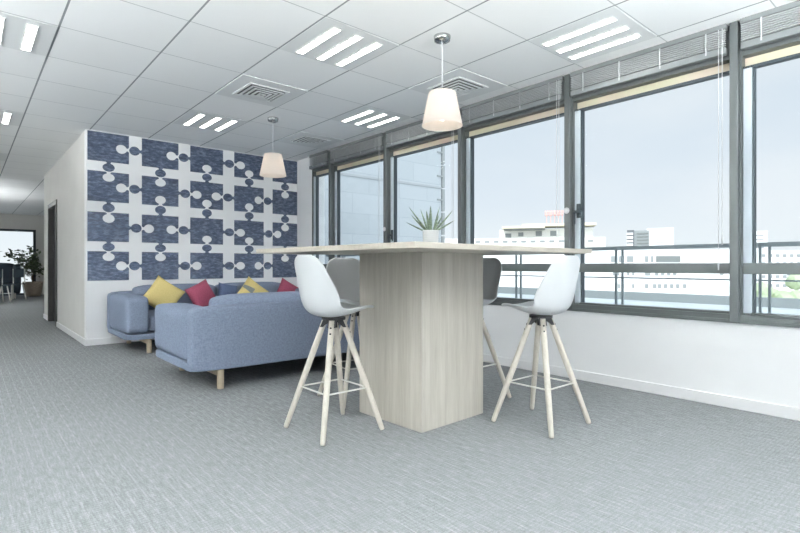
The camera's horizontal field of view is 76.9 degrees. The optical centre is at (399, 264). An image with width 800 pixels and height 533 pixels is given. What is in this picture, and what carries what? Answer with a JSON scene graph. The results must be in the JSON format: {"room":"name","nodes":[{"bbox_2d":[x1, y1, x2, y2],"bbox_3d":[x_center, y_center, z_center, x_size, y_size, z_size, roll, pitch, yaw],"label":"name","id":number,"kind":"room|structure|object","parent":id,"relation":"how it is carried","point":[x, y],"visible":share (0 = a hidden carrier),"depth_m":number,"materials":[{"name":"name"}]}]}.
{"room":"office break area","nodes":[
{"label":"office break area","id":0,"kind":"room"},
{"bbox_2d":[0,213,43,293],"bbox_3d":[-12.556,-0.330,16.077,10.400,2.600,0.150,0,0,-41],"label":"wall","id":1,"kind":"structure","parent":0,"point":[7,221],"depth_m":16.46,"materials":[{"name":"beige paint"}]},
{"bbox_2d":[0,229,35,295],"bbox_3d":[-13.199,-0.090,15.490,3.260,2.120,0.080,0,0,-41],"label":"window","id":2,"kind":"structure","parent":1,"relation":"in","point":[16,230],"depth_m":16.39,"materials":[{"name":"grey"}]},
{"bbox_2d":[44,132,83,337],"bbox_3d":[-3.252,-0.330,9.353,5.100,2.600,4.110,0,0,-41],"label":"wall","id":3,"kind":"structure","parent":0,"point":[64,182],"depth_m":7.07,"materials":[{"name":"beige paint"}]},
{"bbox_2d":[48,199,56,321],"bbox_3d":[-5.702,-0.033,8.374,0.140,2.005,1.070,0,0,-41],"label":"door","id":4,"kind":"structure","parent":3,"relation":"in","point":[52,207],"depth_m":8.70,"materials":[{"name":"black wood"}]},
{"bbox_2d":[43,314,84,345],"bbox_3d":[-5.148,0.930,7.637,0.014,0.080,4.230,0,0,-41],"label":"baseboard","id":5,"kind":"structure","parent":3,"relation":"attached to","point":[69,332],"depth_m":6.92,"materials":[{"name":"white"}]},
{"bbox_2d":[84,129,296,338],"bbox_3d":[-2.642,-0.330,7.086,3.060,2.600,0.120,0,0,-41],"label":"wall","id":6,"kind":"structure","parent":0,"point":[95,292],"depth_m":6.70,"materials":[{"name":"white paint"}]},
{"bbox_2d":[87,251,128,280],"bbox_3d":[-3.580,0.011,6.192,0.449,0.357,0.006,0,0,-41],"label":"panel","id":7,"kind":"object","parent":6,"relation":"attached to","point":[98,269],"visible":1,"depth_m":6.16,"materials":[{"name":"blue fabric"}]},
{"bbox_2d":[87,170,128,211],"bbox_3d":[-3.580,-0.896,6.192,0.449,0.494,0.006,0,0,-41],"label":"panel","id":8,"kind":"object","parent":6,"relation":"attached to","point":[98,189],"visible":1,"depth_m":6.17,"materials":[{"name":"blue fabric"}]},
{"bbox_2d":[87,130,128,171],"bbox_3d":[-3.580,-1.383,6.192,0.449,0.471,0.006,0,0,-41],"label":"panel","id":9,"kind":"object","parent":6,"relation":"attached to","point":[101,146],"visible":1,"depth_m":6.17,"materials":[{"name":"blue fabric"}]},
{"bbox_2d":[87,211,141,250],"bbox_3d":[-3.525,-0.408,6.240,0.594,0.474,0.006,0,0,-41],"label":"panel","id":10,"kind":"object","parent":6,"relation":"attached to","point":[98,229],"visible":1,"depth_m":6.20,"materials":[{"name":"blue fabric"}]},
{"bbox_2d":[85,337,154,345],"bbox_3d":[-2.692,0.930,6.954,2.840,0.080,0.014,0,0,-41],"label":"baseboard","id":11,"kind":"structure","parent":6,"relation":"attached to","point":[110,340],"depth_m":6.16,"materials":[{"name":"white"}]},
{"bbox_2d":[129,138,177,176],"bbox_3d":[-3.183,-1.383,6.535,0.592,0.471,0.006,0,0,-41],"label":"panel","id":12,"kind":"object","parent":6,"relation":"attached to","point":[154,152],"visible":1,"depth_m":6.56,"materials":[{"name":"blue fabric"}]},
{"bbox_2d":[129,252,189,279],"bbox_3d":[-3.126,0.011,6.585,0.743,0.357,0.006,0,0,-41],"label":"panel","id":13,"kind":"object","parent":6,"relation":"attached to","point":[151,267],"visible":0.99,"depth_m":6.57,"materials":[{"name":"blue fabric"}]},
{"bbox_2d":[129,176,189,206],"bbox_3d":[-3.126,-0.960,6.585,0.743,0.367,0.006,0,0,-41],"label":"panel","id":14,"kind":"object","parent":6,"relation":"attached to","point":[150,190],"visible":1,"depth_m":6.56,"materials":[{"name":"blue fabric"}]},
{"bbox_2d":[142,206,177,251],"bbox_3d":[-3.128,-0.471,6.583,0.447,0.601,0.006,0,0,-41],"label":"panel","id":15,"kind":"object","parent":6,"relation":"attached to","point":[160,223],"visible":1,"depth_m":6.58,"materials":[{"name":"blue fabric"}]},
{"bbox_2d":[179,209,233,244],"bbox_3d":[-2.668,-0.530,6.980,0.760,0.484,0.006,0,0,-41],"label":"panel","id":16,"kind":"object","parent":6,"relation":"attached to","point":[199,227],"visible":1,"depth_m":6.97,"materials":[{"name":"blue fabric"}]},
{"bbox_2d":[179,146,233,174],"bbox_3d":[-2.668,-1.442,6.980,0.760,0.352,0.006,0,0,-41],"label":"panel","id":17,"kind":"object","parent":6,"relation":"attached to","point":[199,157],"visible":1,"depth_m":6.96,"materials":[{"name":"blue fabric"}]},
{"bbox_2d":[190,174,222,209],"bbox_3d":[-2.672,-1.019,6.976,0.448,0.486,0.006,0,0,-41],"label":"panel","id":18,"kind":"object","parent":6,"relation":"attached to","point":[206,189],"visible":1,"depth_m":6.97,"materials":[{"name":"blue fabric"}]},
{"bbox_2d":[190,245,233,278],"bbox_3d":[-2.611,-0.047,7.029,0.609,0.474,0.006,0,0,-41],"label":"panel","id":19,"kind":"object","parent":6,"relation":"attached to","point":[212,264],"visible":1,"depth_m":6.99,"materials":[{"name":"blue fabric"}]},
{"bbox_2d":[223,179,263,212],"bbox_3d":[-2.268,-1.019,7.325,0.611,0.486,0.006,0,0,-41],"label":"panel","id":20,"kind":"object","parent":6,"relation":"attached to","point":[243,195],"visible":1,"depth_m":7.35,"materials":[{"name":"blue fabric"}]},
{"bbox_2d":[234,246,263,277],"bbox_3d":[-2.207,-0.047,7.378,0.450,0.474,0.006,0,0,-41],"label":"panel","id":21,"kind":"object","parent":6,"relation":"attached to","point":[249,259],"visible":1,"depth_m":7.38,"materials":[{"name":"blue fabric"}]},
{"bbox_2d":[234,152,263,179],"bbox_3d":[-2.153,-1.442,7.424,0.593,0.352,0.006,0,0,-41],"label":"panel","id":22,"kind":"object","parent":6,"relation":"attached to","point":[253,163],"visible":0.73,"depth_m":7.37,"materials":[{"name":"blue fabric"}]},
{"bbox_2d":[234,212,271,245],"bbox_3d":[-2.153,-0.530,7.424,0.593,0.484,0.006,0,0,-41],"label":"panel","id":23,"kind":"object","parent":6,"relation":"attached to","point":[254,230],"visible":1,"depth_m":7.40,"materials":[{"name":"blue fabric"}]},
{"bbox_2d":[264,254,296,277],"bbox_3d":[-1.823,0.011,7.709,0.557,0.357,0.006,0,0,-41],"label":"panel","id":24,"kind":"object","parent":6,"relation":"attached to","point":[281,268],"visible":0.98,"depth_m":7.72,"materials":[{"name":"blue fabric"}]},
{"bbox_2d":[264,189,296,222],"bbox_3d":[-1.823,-0.896,7.709,0.557,0.494,0.006,0,0,-41],"label":"panel","id":25,"kind":"object","parent":6,"relation":"attached to","point":[285,206],"visible":1,"depth_m":7.74,"materials":[{"name":"blue fabric"}]},
{"bbox_2d":[273,222,296,247],"bbox_3d":[-1.769,-0.408,7.756,0.414,0.474,0.006,0,0,-41],"label":"panel","id":26,"kind":"object","parent":6,"relation":"attached to","point":[288,238],"visible":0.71,"depth_m":7.77,"materials":[{"name":"blue fabric"}]},
{"bbox_2d":[273,160,296,189],"bbox_3d":[-1.769,-1.383,7.756,0.414,0.471,0.006,0,0,-41],"label":"panel","id":27,"kind":"object","parent":6,"relation":"attached to","point":[290,166],"visible":0.59,"depth_m":7.79,"materials":[{"name":"blue fabric"}]},
{"bbox_2d":[0,0,796,215],"bbox_3d":[-4.470,-1.730,6.709,10.400,0.200,25.000,0,0,-41],"label":"ceiling","id":28,"kind":"structure","parent":0,"point":[125,67],"depth_m":4.06,"materials":[{"name":"tile"}]},
{"bbox_2d":[0,110,23,125],"bbox_3d":[-4.490,-1.624,5.449,0.634,0.012,0.636,0,0,-41],"label":"recessed light","id":29,"kind":"object","parent":28,"relation":"in","point":[6,117],"visible":1,"depth_m":5.55,"materials":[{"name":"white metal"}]},
{"bbox_2d":[0,12,57,55],"bbox_3d":[-2.784,-1.624,3.474,0.634,0.012,0.636,0,0,-41],"label":"recessed light","id":30,"kind":"object","parent":28,"relation":"in","point":[18,33],"visible":1,"depth_m":3.55,"materials":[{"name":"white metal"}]},
{"bbox_2d":[173,110,248,132],"bbox_3d":[-2.161,-1.624,5.736,0.634,0.012,0.636,0,0,-41],"label":"recessed light","id":31,"kind":"object","parent":28,"relation":"in","point":[192,118],"visible":1,"depth_m":5.70,"materials":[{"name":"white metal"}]},
{"bbox_2d":[215,74,307,106],"bbox_3d":[-1.308,-1.614,4.748,0.634,0.032,0.636,0,0,-41],"label":"ceiling vent","id":32,"kind":"object","parent":28,"relation":"in","point":[244,87],"visible":1,"depth_m":4.69,"materials":[{"name":"white metal"}]},
{"bbox_2d":[260,117,285,177],"bbox_3d":[-1.409,-1.310,5.593,0.290,0.640,0.290,0,0,-41],"label":"pendant lamp","id":33,"kind":"object","parent":28,"relation":"hanging from","point":[272,166],"visible":1,"depth_m":5.50,"materials":[{"name":"white fabric"}]},
{"bbox_2d":[277,131,342,148],"bbox_3d":[-1.177,-1.614,6.585,0.634,0.032,0.636,0,0,-41],"label":"ceiling vent","id":34,"kind":"object","parent":28,"relation":"in","point":[301,138],"visible":1,"depth_m":6.52,"materials":[{"name":"white metal"}]},
{"bbox_2d":[309,150,328,169],"bbox_3d":[-1.177,-1.528,7.339,0.062,0.205,0.491,0,0,-41],"label":"blind","id":35,"kind":"object","parent":28,"relation":"hanging from","point":[317,157],"visible":0.95,"depth_m":7.30,"materials":[{"name":"grey"}]},
{"bbox_2d":[281,18,398,69],"bbox_3d":[-0.455,-1.624,3.760,0.634,0.012,0.636,0,0,-41],"label":"recessed light","id":36,"kind":"object","parent":28,"relation":"in","point":[329,41],"visible":1,"depth_m":3.73,"materials":[{"name":"white metal"}]},
{"bbox_2d":[331,106,409,129],"bbox_3d":[-0.324,-1.624,5.597,0.634,0.012,0.636,0,0,-41],"label":"recessed light","id":37,"kind":"object","parent":28,"relation":"in","point":[368,117],"visible":1,"depth_m":5.57,"materials":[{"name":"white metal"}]},
{"bbox_2d":[422,32,462,130],"bbox_3d":[0.301,-1.310,3.592,0.290,0.640,0.290,0,0,-41],"label":"pendant lamp","id":38,"kind":"object","parent":28,"relation":"hanging from","point":[442,112],"visible":1,"depth_m":3.51,"materials":[{"name":"white fabric"}]},
{"bbox_2d":[409,68,507,101],"bbox_3d":[0.529,-1.614,4.609,0.634,0.032,0.636,0,0,-41],"label":"ceiling vent","id":39,"kind":"object","parent":28,"relation":"in","point":[466,84],"visible":0.83,"depth_m":4.53,"materials":[{"name":"white metal"}]},
{"bbox_2d":[529,7,656,63],"bbox_3d":[1.381,-1.624,3.621,0.634,0.012,0.636,0,0,-41],"label":"recessed light","id":40,"kind":"object","parent":28,"relation":"in","point":[609,30],"visible":1,"depth_m":3.58,"materials":[{"name":"white metal"}]},
{"bbox_2d":[740,0,799,50],"bbox_3d":[2.641,-0.797,2.909,0.070,1.665,1.156,0,0,-41],"label":"blind","id":41,"kind":"object","parent":28,"relation":"hanging from","point":[790,8],"visible":1,"depth_m":3.21,"materials":[{"name":"grey metal"}]},
{"bbox_2d":[0,294,799,532],"bbox_3d":[-4.470,1.045,6.709,10.400,0.150,25.000,0,0,-41],"label":"floor","id":42,"kind":"structure","parent":0,"point":[105,438],"depth_m":2.55,"materials":[{"name":"grey carpet"}]},
{"bbox_2d":[0,269,10,302],"bbox_3d":[-10.377,0.541,12.971,0.472,0.863,0.472,0,0,32],"label":"metal chair","id":43,"kind":"object","parent":42,"relation":"on","point":[1,270],"visible":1,"depth_m":13.20,"materials":[{"name":"metal"}]},
{"bbox_2d":[0,263,20,298],"bbox_3d":[-11.928,0.450,14.308,1.859,1.040,0.769,0,0,-41],"label":"chair","id":44,"kind":"object","parent":42,"relation":"on","point":[7,268],"visible":0.71,"depth_m":14.74,"materials":[{"name":"fabric"}]},
{"bbox_2d":[0,269,26,299],"bbox_3d":[-10.809,0.541,14.052,0.472,0.863,0.472,0,0,11],"label":"metal chair","id":45,"kind":"object","parent":42,"relation":"on","point":[16,272],"visible":0.95,"depth_m":14.22,"materials":[{"name":"metal"}]},
{"bbox_2d":[0,246,43,296],"bbox_3d":[-11.550,0.190,15.544,1.302,1.559,1.271,0,0,-13],"label":"potted tree","id":46,"kind":"object","parent":42,"relation":"on","point":[33,288],"visible":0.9,"depth_m":15.51,"materials":[{"name":"green plant"}]},
{"bbox_2d":[107,282,298,352],"bbox_3d":[-2.311,0.605,6.557,2.505,0.731,1.047,0,0,-41],"label":"sofa","id":47,"kind":"object","parent":42,"relation":"on","point":[130,316],"visible":0.36,"depth_m":5.57,"materials":[{"name":"blue fabric"}]},
{"bbox_2d":[110,293,148,333],"bbox_3d":[-3.112,0.548,5.775,0.270,0.436,0.910,0,0,-41],"label":"cushion","id":48,"kind":"object","parent":47,"relation":"on","point":[129,312],"depth_m":5.47,"materials":[{"name":"blue fabric"}]},
{"bbox_2d":[148,309,154,330],"bbox_3d":[-2.643,0.649,6.177,1.019,0.226,0.888,0,0,-41],"label":"seat cushion","id":49,"kind":"object","parent":47,"relation":"on","point":[151,313],"depth_m":5.57,"materials":[{"name":"blue fabric"}]},
{"bbox_2d":[143,275,184,307],"bbox_3d":[-2.845,0.370,6.051,0.506,0.493,0.184,0,0,-26],"label":"pillow","id":50,"kind":"object","parent":47,"relation":"on","point":[161,291],"visible":0.77,"depth_m":6.01,"materials":[{"name":"yellow fabric"}]},
{"bbox_2d":[132,283,215,309],"bbox_3d":[-2.861,0.412,6.428,1.011,0.347,0.237,0,0,-41],"label":"cushion","id":51,"kind":"object","parent":47,"relation":"on","point":[140,290],"depth_m":6.37,"materials":[{"name":"blue fabric"}]},
{"bbox_2d":[185,279,215,306],"bbox_3d":[-2.497,0.385,6.352,0.175,0.416,0.426,0,0,36],"label":"pillow","id":52,"kind":"object","parent":47,"relation":"on","point":[200,294],"visible":0.87,"depth_m":6.28,"materials":[{"name":"fabric"}]},
{"bbox_2d":[217,283,236,295],"bbox_3d":[-2.284,0.370,6.655,0.300,0.287,0.157,0,0,-36],"label":"pillow","id":53,"kind":"object","parent":47,"relation":"on","point":[223,289],"visible":0.56,"depth_m":6.60,"materials":[{"name":"blue fabric"}]},
{"bbox_2d":[215,282,279,295],"bbox_3d":[-2.104,0.412,7.082,1.011,0.347,0.237,0,0,-41],"label":"cushion","id":54,"kind":"object","parent":47,"relation":"on","point":[269,286],"depth_m":7.11,"materials":[{"name":"blue fabric"}]},
{"bbox_2d":[238,276,268,292],"bbox_3d":[-1.990,0.385,6.790,0.186,0.471,0.484,0,0,39],"label":"pillow","id":55,"kind":"object","parent":47,"relation":"on","point":[250,286],"visible":0.51,"depth_m":6.75,"materials":[{"name":"yellow fabric"}]},
{"bbox_2d":[277,278,297,291],"bbox_3d":[-1.589,0.395,7.136,0.447,0.434,0.176,0,0,-36],"label":"pillow","id":56,"kind":"object","parent":47,"relation":"on","point":[284,286],"visible":0.44,"depth_m":7.09,"materials":[{"name":"fabric"}]},
{"bbox_2d":[155,291,359,388],"bbox_3d":[-0.958,0.605,4.958,2.505,0.731,1.047,0,0,-41],"label":"sofa","id":57,"kind":"object","parent":42,"relation":"on","point":[237,330],"visible":0.59,"depth_m":4.10,"materials":[{"name":"blue fabric"}]},
{"bbox_2d":[155,303,202,359],"bbox_3d":[-1.848,0.548,4.280,0.270,0.436,0.911,0,0,-41],"label":"cushion","id":58,"kind":"object","parent":57,"relation":"on","point":[171,319],"depth_m":4.11,"materials":[{"name":"blue fabric"}]},
{"bbox_2d":[208,291,300,305],"bbox_3d":[-1.165,0.412,4.434,1.011,0.347,0.237,0,0,-41],"label":"cushion","id":59,"kind":"object","parent":57,"relation":"on","point":[260,297],"depth_m":4.27,"materials":[{"name":"blue fabric"}]},
{"bbox_2d":[284,255,383,445],"bbox_3d":[-0.392,0.458,2.982,0.434,1.026,0.434,0,0,-41],"label":"bar stool","id":60,"kind":"object","parent":42,"relation":"on","point":[319,295],"visible":1,"depth_m":2.88,"materials":[{"name":"white plastic"}]},
{"bbox_2d":[317,258,359,407],"bbox_3d":[-0.319,0.458,3.668,0.434,1.026,0.434,0,0,-33],"label":"bar stool","id":61,"kind":"object","parent":42,"relation":"on","point":[344,273],"visible":0.48,"depth_m":3.79,"materials":[{"name":"white plastic"}]},
{"bbox_2d":[256,241,591,432],"bbox_3d":[0.165,0.433,3.290,1.637,1.073,1.465,0,0,-43],"label":"table","id":62,"kind":"object","parent":42,"relation":"on","point":[421,340],"visible":1,"depth_m":3.08,"materials":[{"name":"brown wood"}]},
{"bbox_2d":[406,206,452,241],"bbox_3d":[0.195,-0.237,3.119,0.311,0.268,0.126,0,0,-3],"label":"potted succulent","id":63,"kind":"object","parent":62,"relation":"on","point":[429,235],"visible":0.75,"depth_m":3.11,"materials":[{"name":"green plant"}]},
{"bbox_2d":[423,230,438,241],"bbox_3d":[0.191,-0.159,3.130,0.104,0.112,0.104,0,0,-41],"label":"pot","id":64,"kind":"object","parent":63,"relation":"attached to","point":[428,235],"depth_m":3.09,"materials":[{"name":"white ceramic"}]},
{"bbox_2d":[483,258,511,397],"bbox_3d":[0.512,0.458,3.692,0.434,1.026,0.434,0,0,-41],"label":"bar stool","id":65,"kind":"object","parent":42,"relation":"on","point":[492,267],"visible":0.32,"depth_m":3.72,"materials":[{"name":"white plastic"}]},
{"bbox_2d":[491,255,590,437],"bbox_3d":[0.866,0.458,3.099,0.434,1.026,0.434,0,0,-41],"label":"bar stool","id":66,"kind":"object","parent":42,"relation":"on","point":[554,295],"visible":1,"depth_m":2.98,"materials":[{"name":"white plastic"}]},
{"bbox_2d":[297,157,799,407],"bbox_3d":[2.233,-0.330,3.611,0.220,2.600,11.550,0,0,-41],"label":"wall","id":67,"kind":"structure","parent":0,"point":[747,361],"depth_m":3.77,"materials":[{"name":"white paint"}]},
{"bbox_2d":[312,165,328,268],"bbox_3d":[-1.110,-0.525,7.396,0.105,1.810,0.521,0,0,-41],"label":"window","id":68,"kind":"structure","parent":67,"relation":"in","point":[322,171],"depth_m":7.54,"materials":[{"name":"grey metal"}]},
{"bbox_2d":[329,150,332,259],"bbox_3d":[-0.943,-0.625,7.164,0.145,2.010,0.050,0,0,-41],"label":"trim","id":69,"kind":"structure","parent":67,"relation":"attached to","point":[330,155],"depth_m":7.11,"materials":[{"name":"grey metal"}]},
{"bbox_2d":[333,150,382,257],"bbox_3d":[-0.520,-0.525,6.713,0.105,1.810,1.186,0,0,-41],"label":"window","id":70,"kind":"structure","parent":67,"relation":"in","point":[375,157],"depth_m":7.09,"materials":[{"name":"grey metal"}]},
{"bbox_2d":[330,133,382,163],"bbox_3d":[-0.590,-0.797,6.652,0.070,1.665,1.156,0,0,-41],"label":"blind","id":71,"kind":"object","parent":70,"relation":"attached to","point":[336,151],"visible":0.87,"depth_m":6.59,"materials":[{"name":"grey"}]},
{"bbox_2d":[383,132,388,242],"bbox_3d":[-0.135,-0.625,6.228,0.145,2.010,0.050,0,0,-41],"label":"trim","id":72,"kind":"structure","parent":67,"relation":"attached to","point":[385,150],"depth_m":6.18,"materials":[{"name":"grey metal"}]},
{"bbox_2d":[388,130,457,242],"bbox_3d":[0.273,-0.525,5.764,0.145,1.810,1.186,0,0,-41],"label":"window","id":73,"kind":"structure","parent":67,"relation":"in","point":[445,139],"depth_m":6.12,"materials":[{"name":"grey metal"}]},
{"bbox_2d":[386,120,457,242],"bbox_3d":[0.218,-0.797,5.716,0.070,1.665,1.156,0,0,-41],"label":"blind","id":74,"kind":"object","parent":73,"relation":"attached to","point":[409,127],"visible":0.5,"depth_m":5.79,"materials":[{"name":"grey metal"}]},
{"bbox_2d":[458,108,463,243],"bbox_3d":[0.673,-0.625,5.293,0.145,2.010,0.050,0,0,-41],"label":"trim","id":75,"kind":"structure","parent":67,"relation":"attached to","point":[460,130],"depth_m":5.24,"materials":[{"name":"grey metal"}]},
{"bbox_2d":[464,101,563,303],"bbox_3d":[1.095,-0.525,4.841,0.105,1.810,1.186,0,0,-41],"label":"window","id":76,"kind":"structure","parent":67,"relation":"in","point":[547,112],"depth_m":4.96,"materials":[{"name":"grey metal"}]},
{"bbox_2d":[461,75,563,258],"bbox_3d":[1.025,-0.797,4.781,0.070,1.665,1.156,0,0,-41],"label":"blind","id":77,"kind":"object","parent":76,"relation":"attached to","point":[536,88],"visible":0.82,"depth_m":4.67,"materials":[{"name":"grey"}]},
{"bbox_2d":[314,11,799,164],"bbox_3d":[2.311,-1.530,3.369,0.019,0.199,11.080,0,0,-41],"label":"trim","id":78,"kind":"structure","parent":67,"relation":"attached to","point":[727,32],"depth_m":3.94,"materials":[{"name":"grey metal"}]},
{"bbox_2d":[564,74,571,309],"bbox_3d":[1.480,-0.625,4.357,0.145,2.010,0.050,0,0,-41],"label":"trim","id":79,"kind":"structure","parent":67,"relation":"attached to","point":[567,79],"depth_m":4.30,"materials":[{"name":"grey metal"}]},
{"bbox_2d":[483,354,799,420],"bbox_3d":[2.151,0.930,3.527,0.014,0.080,11.530,0,0,-41],"label":"baseboard","id":80,"kind":"structure","parent":67,"relation":"attached to","point":[783,411],"depth_m":3.69,"materials":[{"name":"white"}]},
{"bbox_2d":[488,302,799,327],"bbox_3d":[2.299,0.380,3.358,0.012,0.024,11.080,0,0,-41],"label":"trim","id":81,"kind":"structure","parent":67,"relation":"attached to","point":[492,303],"depth_m":3.62,"materials":[{"name":"grey metal"}]},
{"bbox_2d":[572,55,728,318],"bbox_3d":[1.888,-0.525,3.892,0.145,1.810,1.186,0,0,-41],"label":"window","id":82,"kind":"structure","parent":67,"relation":"in","point":[708,70],"depth_m":4.01,"materials":[{"name":"grey metal"}]},
{"bbox_2d":[570,23,728,269],"bbox_3d":[1.833,-0.797,3.845,0.070,1.665,1.156,0,0,-41],"label":"blind","id":83,"kind":"object","parent":82,"relation":"attached to","point":[706,35],"visible":1,"depth_m":3.68,"materials":[{"name":"grey"}]},
{"bbox_2d":[729,21,739,321],"bbox_3d":[2.288,-0.625,3.421,0.145,2.010,0.050,0,0,-41],"label":"trim","id":84,"kind":"structure","parent":67,"relation":"attached to","point":[734,27],"depth_m":3.38,"materials":[{"name":"grey metal"}]},
{"bbox_2d":[740,36,799,323],"bbox_3d":[2.711,-0.525,2.970,0.105,1.810,1.186,0,0,-41],"label":"window","id":85,"kind":"structure","parent":67,"relation":"in","point":[753,59],"depth_m":3.35,"materials":[{"name":"grey metal"}]},
{"label":"outside","id":86,"kind":"structure","parent":0,"visible":0},
{"bbox_3d":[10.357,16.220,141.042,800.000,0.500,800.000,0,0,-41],"label":"ground","id":87,"kind":"structure","parent":86,"visible":0},
{"bbox_2d":[325,146,444,263],"bbox_3d":[-2.588,0.970,13.605,4.660,30.000,6.020,0,0,-41],"label":"neighbour wing","id":88,"kind":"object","parent":87,"relation":"on","point":[421,175],"visible":0.16,"depth_m":11.84},
{"bbox_2d":[445,237,604,247],"bbox_3d":[19.844,5.842,83.347,25.397,20.256,7.120,0,0,13],"label":"building","id":89,"kind":"structure","parent":87,"relation":"on","point":[589,241],"depth_m":79.51,"materials":[{"name":"grey concrete"}]},
{"bbox_2d":[499,210,595,237],"bbox_3d":[27.862,3.164,96.197,16.429,25.613,19.000,0,0,16],"label":"hotel building","id":90,"kind":"structure","parent":87,"relation":"on","point":[526,230],"depth_m":89.40,"materials":[{"name":"grey concrete"}]},
{"bbox_2d":[483,250,790,295],"bbox_3d":[28.232,7.032,66.440,39.734,17.877,9.120,0,0,0],"label":"office block","id":91,"kind":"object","parent":87,"relation":"on","point":[701,287],"visible":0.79,"depth_m":62.00,"materials":[{"name":"grey"}]},
{"bbox_2d":[627,230,648,245],"bbox_3d":[73.160,2.777,154.928,5.952,26.387,13.100,0,0,25],"label":"tower block","id":92,"kind":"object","parent":87,"relation":"on","point":[640,237],"visible":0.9,"depth_m":149.83,"materials":[{"name":"grey concrete"}]},
{"bbox_2d":[647,228,673,249],"bbox_3d":[93.054,1.561,180.278,8.229,28.817,12.120,0,0,27],"label":"tower block","id":93,"kind":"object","parent":87,"relation":"on","point":[657,236],"visible":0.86,"depth_m":174.82,"materials":[{"name":"grey concrete"}]},
{"bbox_2d":[756,231,767,250],"bbox_3d":[95.465,3.600,134.024,3.611,24.740,10.120,0,0,35],"label":"tower block","id":94,"kind":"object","parent":87,"relation":"on","point":[761,236],"visible":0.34,"depth_m":129.57,"materials":[{"name":"grey concrete"}]},
{"bbox_2d":[756,251,799,291],"bbox_3d":[53.494,7.036,70.940,13.488,17.869,10.120,0,0,0],"label":"apartment block","id":95,"kind":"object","parent":87,"relation":"on","point":[776,256],"visible":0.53,"depth_m":66.00,"materials":[{"name":"grey"}]},
{"bbox_2d":[756,274,799,298],"bbox_3d":[34.212,8.356,44.251,4.326,15.229,5.430,0,0,-41],"label":"street tree","id":96,"kind":"object","parent":87,"relation":"on","point":[795,286],"visible":0.33,"depth_m":44.72,"materials":[{"name":"green plant"}]},
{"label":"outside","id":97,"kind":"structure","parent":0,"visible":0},
{"bbox_2d":[497,293,799,314],"bbox_3d":[3.982,0.700,4.692,3.840,0.300,15.900,0,0,-41],"label":"terrace","id":98,"kind":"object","parent":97,"point":[591,300],"depth_m":7.02,"materials":[{"name":"white concrete"}]},
{"bbox_2d":[326,241,799,312],"bbox_3d":[2.628,0.172,5.373,0.120,0.755,12.500,0,0,-41],"label":"balcony railing","id":99,"kind":"object","parent":98,"relation":"on","point":[759,245],"visible":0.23,"depth_m":5.13,"materials":[{"name":"silver metal"}]},
{"bbox_2d":[498,286,799,308],"bbox_3d":[5.435,0.490,5.947,0.200,0.120,15.900,0,0,-41],"label":"trim","id":100,"kind":"structure","parent":98,"relation":"on","point":[792,303],"depth_m":7.45,"materials":[{"name":"grey"}]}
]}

